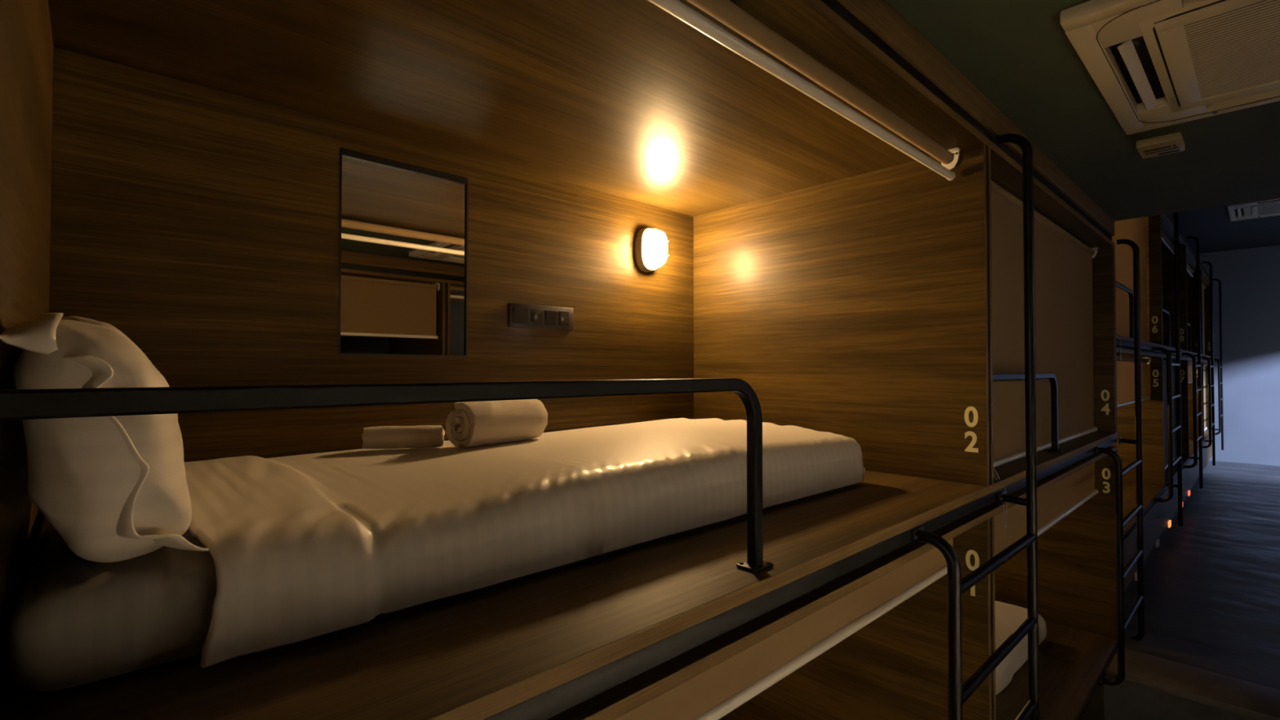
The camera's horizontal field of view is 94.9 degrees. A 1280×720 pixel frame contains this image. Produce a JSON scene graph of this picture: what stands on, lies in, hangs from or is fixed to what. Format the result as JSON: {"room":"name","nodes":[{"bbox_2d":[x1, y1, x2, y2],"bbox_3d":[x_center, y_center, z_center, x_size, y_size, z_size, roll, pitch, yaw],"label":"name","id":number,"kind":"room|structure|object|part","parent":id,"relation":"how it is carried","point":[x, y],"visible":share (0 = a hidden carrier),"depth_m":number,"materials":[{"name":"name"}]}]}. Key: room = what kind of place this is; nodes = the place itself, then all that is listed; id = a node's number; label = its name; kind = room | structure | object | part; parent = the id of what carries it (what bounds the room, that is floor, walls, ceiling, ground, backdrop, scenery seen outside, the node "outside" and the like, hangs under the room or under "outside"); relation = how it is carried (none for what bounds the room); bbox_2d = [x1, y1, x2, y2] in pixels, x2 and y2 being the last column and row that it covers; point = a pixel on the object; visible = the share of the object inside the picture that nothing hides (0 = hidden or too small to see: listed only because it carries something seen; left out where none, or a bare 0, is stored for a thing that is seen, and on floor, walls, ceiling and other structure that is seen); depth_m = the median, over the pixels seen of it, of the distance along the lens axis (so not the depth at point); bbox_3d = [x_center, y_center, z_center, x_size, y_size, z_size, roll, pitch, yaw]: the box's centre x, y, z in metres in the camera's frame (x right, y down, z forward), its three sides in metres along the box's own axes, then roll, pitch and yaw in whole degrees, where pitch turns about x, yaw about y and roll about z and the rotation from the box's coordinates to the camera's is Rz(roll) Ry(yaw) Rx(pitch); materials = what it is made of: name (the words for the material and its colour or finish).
{"room":"capsule hostel dormitory","nodes":[
{"label":"capsule hostel dormitory","id":0,"kind":"room"},
{"bbox_2d":[48,46,693,462],"bbox_3d":[-0.637,0.585,1.645,6.330,2.653,0.060,1,-1,-43],"label":"wall","id":1,"kind":"structure","parent":0,"point":[199,224],"depth_m":1.41,"materials":[{"name":"brown wood"}]},
{"bbox_2d":[337,147,468,357],"bbox_3d":[-0.642,-0.275,1.621,0.352,0.530,0.016,1,-1,-43],"label":"wall mirror","id":2,"kind":"object","parent":1,"relation":"attached to","point":[403,233],"visible":1,"depth_m":1.61,"materials":[{"name":"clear mirror"}]},
{"bbox_2d":[508,302,573,330],"bbox_3d":[-0.321,-0.138,1.900,0.243,0.076,0.015,1,-1,-43],"label":"socket plate","id":3,"kind":"object","parent":1,"relation":"attached to","point":[520,315],"visible":1,"depth_m":1.89,"materials":[{"name":"black plastic"}]},
{"bbox_2d":[512,306,528,323],"bbox_3d":[-0.374,-0.140,1.844,0.052,0.048,0.006,1,-1,-43],"label":"rocker switch","id":4,"kind":"object","parent":3,"relation":"attached to","point":[520,314],"depth_m":1.84,"materials":[{"name":"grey plastic"}]},
{"bbox_2d":[545,310,556,324],"bbox_3d":[-0.292,-0.139,1.921,0.040,0.048,0.006,1,-1,-43],"label":"rocker switch","id":5,"kind":"object","parent":3,"relation":"attached to","point":[550,315],"depth_m":1.92,"materials":[{"name":"grey plastic"}]},
{"bbox_2d":[0,431,1117,719],"bbox_3d":[0.638,0.402,2.058,3.982,0.092,1.078,1,-1,-43],"label":"platform","id":6,"kind":"object","parent":1,"relation":"on","point":[602,637],"visible":0.52,"depth_m":0.75,"materials":[{"name":"brown wood"}]},
{"bbox_2d":[0,0,53,703],"bbox_3d":[-0.797,-0.142,0.726,0.055,0.954,1.081,1,-1,-43],"label":"wall","id":7,"kind":"structure","parent":6,"relation":"on","point":[26,42],"depth_m":0.67,"materials":[{"name":"brown wood"}]},
{"bbox_2d":[9,516,216,692],"bbox_3d":[-0.230,0.289,1.339,1.614,0.109,0.695,1,-1,-43],"label":"mattress","id":8,"kind":"object","parent":6,"relation":"on","point":[76,620],"visible":0.11,"depth_m":0.60,"materials":[{"name":"white fabric"}]},
{"bbox_2d":[0,312,208,562],"bbox_3d":[-0.672,0.081,0.747,0.159,0.262,0.530,1,-1,-43],"label":"pillow","id":9,"kind":"object","parent":8,"relation":"on","point":[114,489],"visible":0.82,"depth_m":0.56,"materials":[{"name":"white fabric"}]},
{"bbox_2d":[184,417,865,668],"bbox_3d":[-0.187,0.261,1.436,1.521,0.149,0.845,1,-1,-43],"label":"duvet","id":10,"kind":"object","parent":8,"relation":"on","point":[301,547],"visible":0.91,"depth_m":0.92,"materials":[{"name":"white fabric"}]},
{"bbox_2d":[361,425,444,448],"bbox_3d":[-0.543,0.177,1.354,0.176,0.052,0.064,0,-1,-15],"label":"rolled towel","id":11,"kind":"object","parent":10,"relation":"on","point":[419,436],"visible":1,"depth_m":1.33,"materials":[{"name":"beige fabric"}]},
{"bbox_2d":[445,399,547,447],"bbox_3d":[-0.345,0.146,1.442,0.112,0.110,0.246,-1,-1,34],"label":"rolled towel","id":12,"kind":"object","parent":10,"relation":"on","point":[474,424],"visible":0.99,"depth_m":1.37,"materials":[{"name":"beige fabric"}]},
{"bbox_2d":[0,377,773,573],"bbox_3d":[-0.116,0.173,0.677,0.878,0.320,0.040,1,-1,-43],"label":"guard rail","id":13,"kind":"object","parent":6,"relation":"on","point":[38,403],"visible":1,"depth_m":0.54,"materials":[{"name":"black metal"}]},
{"bbox_3d":[0.188,0.335,0.958,0.048,0.005,0.040,1,-1,-43],"label":"foot plate","id":14,"kind":"part","parent":13,"relation":"part of","materials":[{"name":"black paint"}]},
{"bbox_2d":[911,133,1039,719],"bbox_3d":[0.856,0.389,1.462,0.648,2.093,0.089,1,-1,-43],"label":"ladder","id":15,"kind":"object","parent":6,"relation":"attached to","point":[958,693],"visible":1,"depth_m":1.62,"materials":[{"name":"black metal"}]},
{"bbox_3d":[0.610,0.385,1.289,0.052,0.034,0.006,1,-1,-43],"label":"mounting plate","id":16,"kind":"part","parent":15,"relation":"part of","materials":[{"name":"black paint"}]},
{"bbox_3d":[0.639,0.900,1.250,0.026,1.057,0.089,1,-1,-43],"label":"short rail","id":17,"kind":"part","parent":15,"relation":"part of","materials":[{"name":"black metal"}]},
{"bbox_3d":[1.045,0.398,1.696,0.052,0.034,0.006,1,-1,-43],"label":"mounting plate","id":18,"kind":"part","parent":15,"relation":"part of","materials":[{"name":"black paint"}]},
{"bbox_3d":[1.074,0.391,1.665,0.026,2.089,0.089,1,-1,-43],"label":"long rail","id":19,"kind":"part","parent":15,"relation":"part of","materials":[{"name":"black metal"}]},
{"bbox_2d":[992,373,1062,452],"bbox_3d":[1.311,0.194,2.011,0.932,0.320,0.040,1,-1,-43],"label":"guard rail","id":20,"kind":"object","parent":6,"relation":"on","point":[1054,387],"visible":0.78,"depth_m":2.30,"materials":[{"name":"black metal"}]},
{"bbox_3d":[1.633,0.357,2.311,0.048,0.005,0.040,1,-1,-43],"label":"foot plate","id":21,"kind":"part","parent":20,"relation":"part of","materials":[{"name":"black paint"}]},
{"bbox_2d":[1095,239,1144,685],"bbox_3d":[2.316,0.411,2.828,0.648,2.093,0.089,1,-1,-43],"label":"ladder","id":22,"kind":"object","parent":6,"relation":"attached to","point":[1122,624],"visible":0.96,"depth_m":2.98,"materials":[{"name":"black metal"}]},
{"bbox_3d":[2.070,0.407,2.655,0.052,0.034,0.006,1,-1,-43],"label":"mounting plate","id":23,"kind":"part","parent":22,"relation":"part of","materials":[{"name":"black paint"}]},
{"bbox_3d":[2.070,1.438,2.638,0.052,0.034,0.006,1,-1,-43],"label":"mounting plate","id":24,"kind":"part","parent":22,"relation":"part of","materials":[{"name":"black paint"}]},
{"bbox_3d":[2.099,0.922,2.616,0.026,1.057,0.089,1,-1,-43],"label":"short rail","id":25,"kind":"part","parent":22,"relation":"part of","materials":[{"name":"black metal"}]},
{"bbox_3d":[2.534,0.412,3.031,0.026,2.089,0.089,1,-1,-43],"label":"long rail","id":26,"kind":"part","parent":22,"relation":"part of","materials":[{"name":"black metal"}]},
{"bbox_2d":[48,0,1115,248],"bbox_3d":[0.637,-0.627,2.075,3.982,0.060,1.081,1,-1,-43],"label":"ceiling","id":27,"kind":"structure","parent":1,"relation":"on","point":[624,99],"depth_m":1.28,"materials":[{"name":"brown wood"}]},
{"bbox_2d":[635,227,669,271],"bbox_3d":[0.055,-0.417,2.195,0.106,0.162,0.104,1,-1,-43],"label":"lamp","id":28,"kind":"object","parent":1,"relation":"attached to","point":[651,244],"visible":1,"depth_m":2.17,"materials":[{"name":"white glass"}]},
{"bbox_3d":[0.064,-0.417,2.185,0.086,0.136,0.060,1,-1,-43],"label":"glass","id":29,"kind":"part","parent":28,"relation":"part of","materials":[{"name":"white glass"}]},
{"bbox_2d":[886,0,1279,221],"bbox_3d":[0.499,-1.317,0.415,6.468,1.112,3.933,1,-1,-43],"label":"ceiling","id":30,"kind":"structure","parent":0,"point":[1019,54],"depth_m":1.84,"materials":[{"name":"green paint"}]},
{"bbox_2d":[1136,132,1185,159],"bbox_3d":[1.758,-0.722,1.982,0.150,0.027,0.111,1,-1,-43],"label":"ceiling device","id":31,"kind":"object","parent":30,"relation":"attached to","point":[1171,143],"visible":1,"depth_m":1.96,"materials":[{"name":"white plastic"}]},
{"bbox_2d":[1060,0,1279,134],"bbox_3d":[1.513,-0.729,1.234,0.872,0.038,0.872,1,-1,-43],"label":"air conditioner","id":32,"kind":"object","parent":30,"relation":"attached to","point":[1155,64],"visible":1,"depth_m":1.38,"materials":[{"name":"beige plastic"}]},
{"bbox_2d":[1154,0,1279,110],"bbox_3d":[1.513,-0.713,1.234,0.594,0.005,0.594,1,-1,-43],"label":"grille","id":33,"kind":"object","parent":32,"relation":"attached to","point":[1215,51],"depth_m":1.35,"materials":[{"name":"beige plastic"}]},
{"bbox_2d":[1103,460,1279,719],"bbox_3d":[7.917,1.735,3.213,9.050,0.605,9.913,1,-1,-43],"label":"floor","id":34,"kind":"structure","parent":0,"point":[1211,581],"depth_m":3.60,"materials":[{"name":"dark wood"}]},
{"bbox_2d":[1122,428,1212,595],"bbox_3d":[5.061,1.220,6.184,8.132,0.520,1.078,1,-1,-43],"label":"platform","id":35,"kind":"object","parent":34,"relation":"on","point":[1156,516],"visible":0.28,"depth_m":4.16,"materials":[{"name":"brown wood"}]},
{"bbox_2d":[1134,569,1137,581],"bbox_3d":[2.899,1.256,3.424,0.090,0.044,0.012,1,-1,-43],"label":"night light","id":36,"kind":"object","parent":35,"relation":"attached to","point":[1135,572],"visible":0.58,"depth_m":3.39,"materials":[{"name":"beige"}]},
{"bbox_2d":[1111,214,1164,485],"bbox_3d":[3.531,-0.100,4.775,0.056,2.076,1.081,1,-1,-43],"label":"wall","id":37,"kind":"structure","parent":35,"relation":"on","point":[1153,409],"depth_m":4.40,"materials":[{"name":"brown wood"}]},
{"bbox_2d":[1111,217,1146,341],"bbox_3d":[3.112,-0.638,3.769,1.941,1.031,0.052,1,-1,-43],"label":"roller blind","id":38,"kind":"object","parent":37,"relation":"attached to","point":[1133,229],"visible":0.41,"depth_m":3.83,"materials":[{"name":"brown"}]},
{"bbox_2d":[1115,331,1121,359],"bbox_3d":[2.484,-0.567,3.104,0.133,1.139,0.021,0,-1,-4],"label":"chain","id":39,"kind":"object","parent":38,"relation":"hanging from","point":[1116,331],"visible":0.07,"depth_m":3.10,"materials":[{"name":"beige"}]},
{"bbox_2d":[1161,230,1173,255],"bbox_3d":[4.572,-1.086,5.143,1.943,0.089,0.052,1,-1,-43],"label":"roller blind","id":40,"kind":"object","parent":37,"relation":"attached to","point":[1165,240],"visible":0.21,"depth_m":5.38,"materials":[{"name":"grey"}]},
{"bbox_2d":[1161,213,1213,286],"bbox_3d":[5.060,-1.165,6.224,8.132,0.100,1.081,1,-1,-43],"label":"canopy","id":41,"kind":"object","parent":37,"relation":"on","point":[1167,220],"visible":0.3,"depth_m":5.75,"materials":[{"name":"brown wood"}]},
{"bbox_2d":[1155,538,1159,547],"bbox_3d":[3.578,1.266,4.059,0.090,0.044,0.012,1,-1,-43],"label":"night light","id":42,"kind":"object","parent":35,"relation":"attached to","point":[1157,540],"visible":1,"depth_m":4.03,"materials":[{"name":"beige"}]},
{"bbox_2d":[1168,520,1171,527],"bbox_3d":[4.119,1.274,4.565,0.090,0.044,0.012,1,-1,-43],"label":"night light","id":43,"kind":"object","parent":35,"relation":"attached to","point":[1169,521],"visible":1,"depth_m":4.54,"materials":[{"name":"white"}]},
{"bbox_2d":[1161,245,1189,457],"bbox_3d":[4.991,-0.078,6.141,0.056,2.076,1.081,1,-1,-43],"label":"wall","id":44,"kind":"structure","parent":35,"relation":"on","point":[1167,258],"depth_m":5.76,"materials":[{"name":"brown wood"}]},
{"bbox_2d":[1115,334,1210,363],"bbox_3d":[5.061,-0.036,6.205,8.132,0.092,1.078,1,-1,-43],"label":"platform","id":45,"kind":"object","parent":44,"relation":"on","point":[1127,343],"visible":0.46,"depth_m":3.84,"materials":[{"name":"brown wood"}]},
{"bbox_2d":[1115,280,1133,337],"bbox_3d":[2.759,-0.289,3.374,0.894,0.320,0.040,1,-1,-43],"label":"guard rail","id":46,"kind":"object","parent":45,"relation":"on","point":[1117,284],"visible":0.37,"depth_m":3.65,"materials":[{"name":"black metal"}]},
{"bbox_2d":[1162,308,1170,346],"bbox_3d":[4.219,-0.267,4.740,0.896,0.320,0.040,1,-1,-43],"label":"guard rail","id":47,"kind":"object","parent":45,"relation":"on","point":[1168,331],"visible":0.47,"depth_m":5.02,"materials":[{"name":"black metal"}]},
{"bbox_2d":[1153,212,1182,525],"bbox_3d":[3.777,-0.013,4.202,0.648,2.483,0.089,1,-1,-43],"label":"ladder","id":48,"kind":"object","parent":45,"relation":"attached to","point":[1170,397],"visible":0.82,"depth_m":4.36,"materials":[{"name":"black metal"}]},
{"bbox_3d":[3.559,0.439,3.990,0.026,1.057,0.089,1,-1,-43],"label":"short rail","id":49,"kind":"part","parent":48,"relation":"part of","materials":[{"name":"black metal"}]},
{"bbox_3d":[3.994,-0.010,4.405,0.026,2.483,0.089,1,-1,-43],"label":"long rail","id":50,"kind":"part","parent":48,"relation":"part of","materials":[{"name":"black metal"}]},
{"bbox_2d":[1187,323,1191,351],"bbox_3d":[5.679,-0.245,6.106,0.896,0.320,0.040,1,-1,-43],"label":"guard rail","id":51,"kind":"object","parent":45,"relation":"on","point":[1188,324],"visible":0.49,"depth_m":6.39,"materials":[{"name":"black metal"}]},
{"bbox_2d":[1182,235,1203,488],"bbox_3d":[5.237,0.009,5.568,0.648,2.483,0.089,1,-1,-43],"label":"ladder","id":52,"kind":"object","parent":45,"relation":"attached to","point":[1196,438],"visible":1,"depth_m":5.73,"materials":[{"name":"black metal"}]},
{"bbox_3d":[5.020,0.461,5.357,0.026,1.057,0.089,1,-1,-43],"label":"short rail","id":53,"kind":"part","parent":52,"relation":"part of","materials":[{"name":"black metal"}]},
{"bbox_2d":[1186,269,1204,440],"bbox_3d":[6.451,-0.056,7.508,0.056,2.076,1.081,1,-1,-43],"label":"wall","id":54,"kind":"structure","parent":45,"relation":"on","point":[1191,282],"depth_m":7.15,"materials":[{"name":"brown wood"}]},
{"bbox_2d":[1201,283,1205,355],"bbox_3d":[7.492,-0.572,7.868,1.943,1.031,0.052,1,-1,-43],"label":"roller blind","id":55,"kind":"object","parent":54,"relation":"attached to","point":[1202,286],"visible":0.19,"depth_m":8.36,"materials":[{"name":"brown"}]},
{"bbox_2d":[1203,363,1207,431],"bbox_3d":[7.492,0.512,7.850,1.943,0.949,0.052,1,-1,-43],"label":"roller blind","id":56,"kind":"object","parent":54,"relation":"attached to","point":[1204,364],"visible":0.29,"depth_m":8.36,"materials":[{"name":"brown"}]},
{"bbox_2d":[1200,261,1215,465],"bbox_3d":[6.697,0.031,6.934,0.648,2.483,0.089,1,-1,-43],"label":"ladder","id":57,"kind":"object","parent":45,"relation":"attached to","point":[1210,362],"visible":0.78,"depth_m":7.10,"materials":[{"name":"black metal"}]},
{"bbox_3d":[6.480,0.483,6.723,0.026,1.057,0.089,1,-1,-43],"label":"short rail","id":58,"kind":"part","parent":57,"relation":"part of","materials":[{"name":"black metal"}]},
{"bbox_2d":[1204,285,1212,429],"bbox_3d":[7.912,-0.034,8.874,0.056,2.076,1.081,1,-1,-43],"label":"wall","id":59,"kind":"structure","parent":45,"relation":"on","point":[1206,291],"depth_m":8.51,"materials":[{"name":"brown wood"}]},
{"bbox_2d":[1212,278,1223,449],"bbox_3d":[8.158,0.053,8.301,0.648,2.483,0.089,1,-1,-43],"label":"ladder","id":60,"kind":"object","parent":45,"relation":"attached to","point":[1220,362],"visible":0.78,"depth_m":8.46,"materials":[{"name":"black metal"}]},
{"bbox_3d":[7.940,0.505,8.090,0.026,1.057,0.089,1,-1,-43],"label":"short rail","id":61,"kind":"part","parent":60,"relation":"part of","materials":[{"name":"black metal"}]},
{"bbox_2d":[1163,360,1177,469],"bbox_3d":[4.572,0.468,5.118,1.943,0.949,0.052,1,-1,-43],"label":"roller blind","id":62,"kind":"object","parent":44,"relation":"attached to","point":[1173,367],"visible":0.3,"depth_m":5.51,"materials":[{"name":"brown fabric"}]},
{"bbox_2d":[1187,362,1192,383],"bbox_3d":[6.032,0.141,6.490,1.943,0.252,0.052,1,-1,-43],"label":"roller blind","id":63,"kind":"object","parent":44,"relation":"attached to","point":[1189,364],"visible":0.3,"depth_m":6.81,"materials":[{"name":"brown fabric"}]},
{"bbox_2d":[1186,262,1194,277],"bbox_3d":[6.032,-1.064,6.509,1.943,0.089,0.052,1,-1,-43],"label":"roller blind","id":64,"kind":"object","parent":44,"relation":"attached to","point":[1189,271],"visible":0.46,"depth_m":6.93,"materials":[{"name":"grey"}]},
{"bbox_2d":[1170,204,1279,253],"bbox_3d":[6.019,-1.740,5.588,8.652,0.100,3.933,1,-1,-43],"label":"ceiling","id":65,"kind":"structure","parent":0,"point":[1213,227],"depth_m":7.48,"materials":[{"name":"grey paint"}]},
{"bbox_2d":[1226,197,1279,221],"bbox_3d":[6.964,-1.660,6.270,0.950,0.038,0.950,1,-1,-43],"label":"air conditioner","id":66,"kind":"object","parent":65,"relation":"attached to","point":[1266,207],"visible":0.95,"depth_m":6.42,"materials":[{"name":"beige plastic"}]},
{"bbox_2d":[1251,202,1279,216],"bbox_3d":[6.964,-1.643,6.270,0.594,0.005,0.594,1,-1,-43],"label":"grille","id":67,"kind":"object","parent":66,"relation":"attached to","point":[1272,207],"depth_m":6.40,"materials":[{"name":"beige plastic"}]},
{"bbox_2d":[1199,244,1279,466],"bbox_3d":[11.185,0.129,6.297,0.100,3.815,9.913,1,-1,-43],"label":"wall","id":68,"kind":"structure","parent":0,"point":[1249,277],"depth_m":8.63,"materials":[{"name":"grey paint"}]},
{"bbox_3d":[0.354,1.939,0.227,6.070,0.100,3.933,1,-1,-43],"label":"floor","id":69,"kind":"structure","parent":0,"visible":0},
{"bbox_2d":[718,620,1117,719],"bbox_3d":[0.638,1.658,2.037,3.982,0.520,1.078,1,-1,-43],"label":"platform","id":70,"kind":"object","parent":69,"relation":"on","point":[1073,660],"visible":0.27,"depth_m":2.62,"materials":[{"name":"brown wood"}]},
{"bbox_2d":[693,142,995,719],"bbox_3d":[0.610,0.400,2.034,0.056,1.996,1.081,1,-1,-43],"label":"wall","id":71,"kind":"structure","parent":70,"relation":"on","point":[859,308],"depth_m":1.85,"materials":[{"name":"brown wood"}]},
{"bbox_2d":[615,538,953,719],"bbox_3d":[0.217,0.507,1.042,1.870,0.150,0.052,1,-1,-43],"label":"roller blind","id":72,"kind":"object","parent":71,"relation":"attached to","point":[721,689],"visible":0.52,"depth_m":1.08,"materials":[{"name":"brown fabric"}]},
{"bbox_2d":[647,0,960,180],"bbox_3d":[0.217,-0.570,1.059,1.870,0.086,0.052,1,-1,-43],"label":"roller blind","id":73,"kind":"object","parent":71,"relation":"attached to","point":[725,11],"visible":1,"depth_m":1.15,"materials":[{"name":"brown"}]},
{"bbox_2d":[835,0,1115,235],"bbox_3d":[0.129,-0.716,0.875,6.368,0.076,0.020,1,-1,-43],"label":"trim","id":74,"kind":"structure","parent":71,"relation":"attached to","point":[879,16],"depth_m":1.48,"materials":[{"name":"brown wood"}]},
{"bbox_2d":[991,180,1097,467],"bbox_3d":[1.651,-0.115,2.394,1.943,0.952,0.052,1,-1,-43],"label":"roller blind","id":75,"kind":"object","parent":71,"relation":"attached to","point":[1063,264],"visible":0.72,"depth_m":2.35,"materials":[{"name":"brown"}]},
{"bbox_2d":[993,466,1007,528],"bbox_3d":[1.018,-0.042,1.724,0.125,1.067,0.022,0,-1,-1],"label":"chain","id":76,"kind":"object","parent":75,"relation":"hanging from","point":[1005,526],"visible":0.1,"depth_m":1.72,"materials":[{"name":"beige"}]},
{"bbox_2d":[993,462,1098,555],"bbox_3d":[1.651,0.569,2.382,1.943,0.229,0.052,1,-1,-43],"label":"roller blind","id":77,"kind":"object","parent":71,"relation":"attached to","point":[1060,499],"visible":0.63,"depth_m":2.40,"materials":[{"name":"brown"}]},
{"bbox_2d":[995,600,1046,695],"bbox_3d":[1.164,1.328,2.690,1.664,0.161,0.852,1,-1,-43],"label":"mattress","id":78,"kind":"object","parent":70,"relation":"on","point":[1008,617],"visible":0.08,"depth_m":2.69,"materials":[{"name":"white fabric"}]},
{"bbox_2d":[994,246,1117,639],"bbox_3d":[2.070,0.422,3.400,0.056,1.996,1.081,1,-1,-43],"label":"wall","id":79,"kind":"structure","parent":70,"relation":"on","point":[1077,563],"depth_m":3.05,"materials":[{"name":"brown wood"}]},
{"bbox_2d":[1116,355,1151,407],"bbox_3d":[3.112,0.130,3.757,1.941,0.317,0.052,1,-1,-43],"label":"roller blind","id":80,"kind":"object","parent":79,"relation":"attached to","point":[1125,366],"visible":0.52,"depth_m":3.79,"materials":[{"name":"brown fabric"}]},
{"bbox_2d":[1104,645,1279,719],"bbox_3d":[2.730,1.431,2.321,0.310,0.033,1.372,1,-1,-43],"label":"bench","id":81,"kind":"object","parent":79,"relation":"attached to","point":[1247,699],"depth_m":2.56,"materials":[{"name":"brown wood"}]},
{"bbox_3d":[0.993,1.588,1.659,3.982,0.279,0.022,1,-1,-43],"label":"panel","id":82,"kind":"part","parent":70,"relation":"part of","materials":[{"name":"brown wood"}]}
]}

